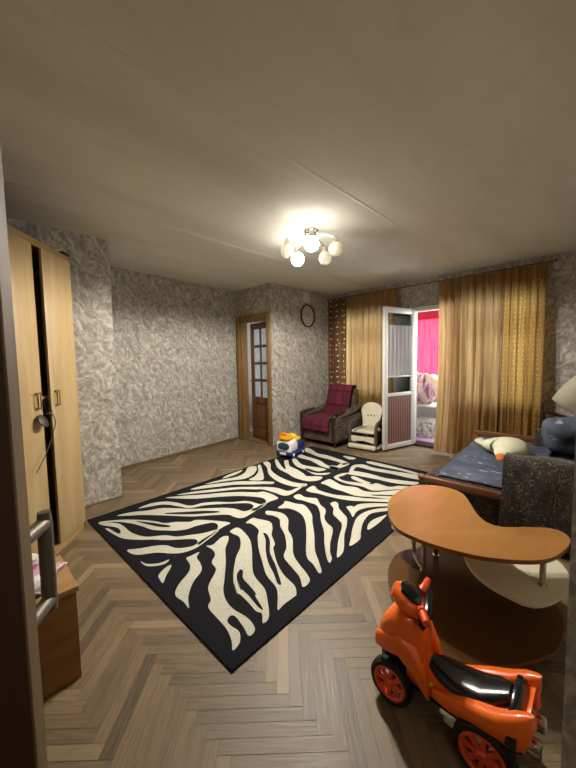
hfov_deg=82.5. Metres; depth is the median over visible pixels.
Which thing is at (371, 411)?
seat
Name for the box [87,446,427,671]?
rug
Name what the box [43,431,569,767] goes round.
floor
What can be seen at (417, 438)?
floor mat
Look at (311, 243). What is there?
ceiling lamp
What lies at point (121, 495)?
baseboard
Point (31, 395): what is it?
cord
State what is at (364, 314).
curtain
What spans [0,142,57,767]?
door
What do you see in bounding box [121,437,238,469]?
baseboard
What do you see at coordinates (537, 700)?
tail light
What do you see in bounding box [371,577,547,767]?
toy
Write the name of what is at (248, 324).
wall
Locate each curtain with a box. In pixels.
[328,298,346,386]
[346,289,396,441]
[388,325,410,375]
[417,310,438,375]
[433,271,503,453]
[498,262,548,442]
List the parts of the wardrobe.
door, handle, handle, door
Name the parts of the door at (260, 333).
panel, pane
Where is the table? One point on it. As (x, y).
(496, 590)
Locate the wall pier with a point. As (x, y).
(88, 260)
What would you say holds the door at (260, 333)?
attached to the wall at (261, 298)
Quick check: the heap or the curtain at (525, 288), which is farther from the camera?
the heap
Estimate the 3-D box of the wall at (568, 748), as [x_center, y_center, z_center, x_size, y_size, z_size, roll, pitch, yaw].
[1.223,0.036,0.366,1.346,2.500,0.120,3,6,44]
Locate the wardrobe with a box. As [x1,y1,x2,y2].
[7,224,85,554]
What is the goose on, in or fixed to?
on the bedspread at (476, 464)
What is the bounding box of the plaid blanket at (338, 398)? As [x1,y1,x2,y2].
[302,384,356,432]
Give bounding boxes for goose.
[475,437,531,460]
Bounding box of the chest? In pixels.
[35,555,81,699]
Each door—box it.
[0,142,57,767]
[236,311,272,446]
[382,304,438,449]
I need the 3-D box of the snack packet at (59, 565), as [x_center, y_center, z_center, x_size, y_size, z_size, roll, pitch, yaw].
[-1.041,0.823,1.480,0.050,0.025,0.070,-1,4,4]
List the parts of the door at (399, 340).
frame, panel, pane, frame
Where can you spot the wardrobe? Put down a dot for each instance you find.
(40, 274)
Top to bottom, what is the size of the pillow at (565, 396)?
0.629 m
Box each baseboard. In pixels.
[85,495,122,506]
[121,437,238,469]
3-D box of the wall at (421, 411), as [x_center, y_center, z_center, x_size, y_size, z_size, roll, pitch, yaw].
[1.850,-0.289,6.010,5.300,2.480,0.980,3,6,44]
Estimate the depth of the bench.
5.43 m
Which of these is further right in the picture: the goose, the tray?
the goose
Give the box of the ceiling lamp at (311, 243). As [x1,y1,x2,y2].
[281,228,342,265]
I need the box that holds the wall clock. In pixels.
[300,304,314,326]
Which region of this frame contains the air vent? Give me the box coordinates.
[302,291,309,302]
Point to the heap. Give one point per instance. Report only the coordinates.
(427, 383)
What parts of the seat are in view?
arm, panel, seat, backrest, arm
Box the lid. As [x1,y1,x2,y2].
[37,415,48,426]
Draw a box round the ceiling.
[0,0,575,294]
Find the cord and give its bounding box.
[31,395,55,473]
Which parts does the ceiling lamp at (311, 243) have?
lamp shade, lamp shade, lamp shade, lamp shade, lamp shade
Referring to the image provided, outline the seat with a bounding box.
[347,402,381,452]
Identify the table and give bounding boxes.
[388,485,569,667]
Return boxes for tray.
[348,441,381,450]
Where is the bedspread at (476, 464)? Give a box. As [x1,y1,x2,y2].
[437,436,552,487]
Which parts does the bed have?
rail, leg, rail, armrest, armrest, arm rail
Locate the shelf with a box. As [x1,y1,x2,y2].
[392,526,568,607]
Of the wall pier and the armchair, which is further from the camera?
the armchair
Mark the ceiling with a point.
(193, 138)
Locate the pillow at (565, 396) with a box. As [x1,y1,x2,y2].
[552,375,575,415]
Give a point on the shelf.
(520, 584)
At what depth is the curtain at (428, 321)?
5.78 m
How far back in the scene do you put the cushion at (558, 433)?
2.97 m
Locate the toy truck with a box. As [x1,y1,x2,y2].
[276,432,304,457]
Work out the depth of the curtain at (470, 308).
4.28 m
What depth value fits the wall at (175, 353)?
4.63 m
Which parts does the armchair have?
arm trim, armrest, arm trim, armrest, backrest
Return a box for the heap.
[417,371,437,403]
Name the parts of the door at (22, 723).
panel, handle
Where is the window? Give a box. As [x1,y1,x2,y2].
[499,299,503,401]
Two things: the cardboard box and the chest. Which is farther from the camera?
the cardboard box
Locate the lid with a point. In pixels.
(42, 420)
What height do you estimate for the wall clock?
0.384 m
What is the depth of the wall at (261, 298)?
5.07 m
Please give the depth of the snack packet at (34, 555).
1.50 m
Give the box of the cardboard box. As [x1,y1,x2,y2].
[416,417,435,438]
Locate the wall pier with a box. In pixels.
[6,217,121,505]
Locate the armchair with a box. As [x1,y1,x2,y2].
[300,388,361,447]
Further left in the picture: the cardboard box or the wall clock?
the wall clock
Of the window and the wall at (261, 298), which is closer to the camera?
the window
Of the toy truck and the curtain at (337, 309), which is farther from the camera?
the curtain at (337, 309)
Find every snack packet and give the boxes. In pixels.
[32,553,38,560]
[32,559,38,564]
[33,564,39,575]
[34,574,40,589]
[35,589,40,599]
[56,562,67,571]
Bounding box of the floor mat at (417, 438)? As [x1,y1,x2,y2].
[416,436,433,442]
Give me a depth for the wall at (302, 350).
5.42 m
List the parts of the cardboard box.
lid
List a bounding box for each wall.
[110,266,238,466]
[235,282,278,446]
[247,321,265,424]
[276,284,329,435]
[330,250,575,429]
[417,398,436,417]
[561,442,575,767]
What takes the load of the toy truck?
on the rug at (238, 555)
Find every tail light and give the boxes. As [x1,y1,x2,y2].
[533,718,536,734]
[534,693,540,710]
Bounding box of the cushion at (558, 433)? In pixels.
[541,417,575,453]
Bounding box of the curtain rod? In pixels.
[326,259,558,300]
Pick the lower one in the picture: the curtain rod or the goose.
the goose
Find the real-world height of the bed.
0.860 m
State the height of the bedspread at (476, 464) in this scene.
0.138 m
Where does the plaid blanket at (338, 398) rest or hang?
on the armchair
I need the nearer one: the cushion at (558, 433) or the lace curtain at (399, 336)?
the cushion at (558, 433)
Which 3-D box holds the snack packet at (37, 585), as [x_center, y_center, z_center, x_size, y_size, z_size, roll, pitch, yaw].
[-1.044,0.820,1.315,0.065,0.060,0.140,0,4,18]
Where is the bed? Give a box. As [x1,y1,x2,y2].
[418,402,574,552]
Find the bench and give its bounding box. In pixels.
[417,402,436,407]
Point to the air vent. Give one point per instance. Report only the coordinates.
(306, 295)

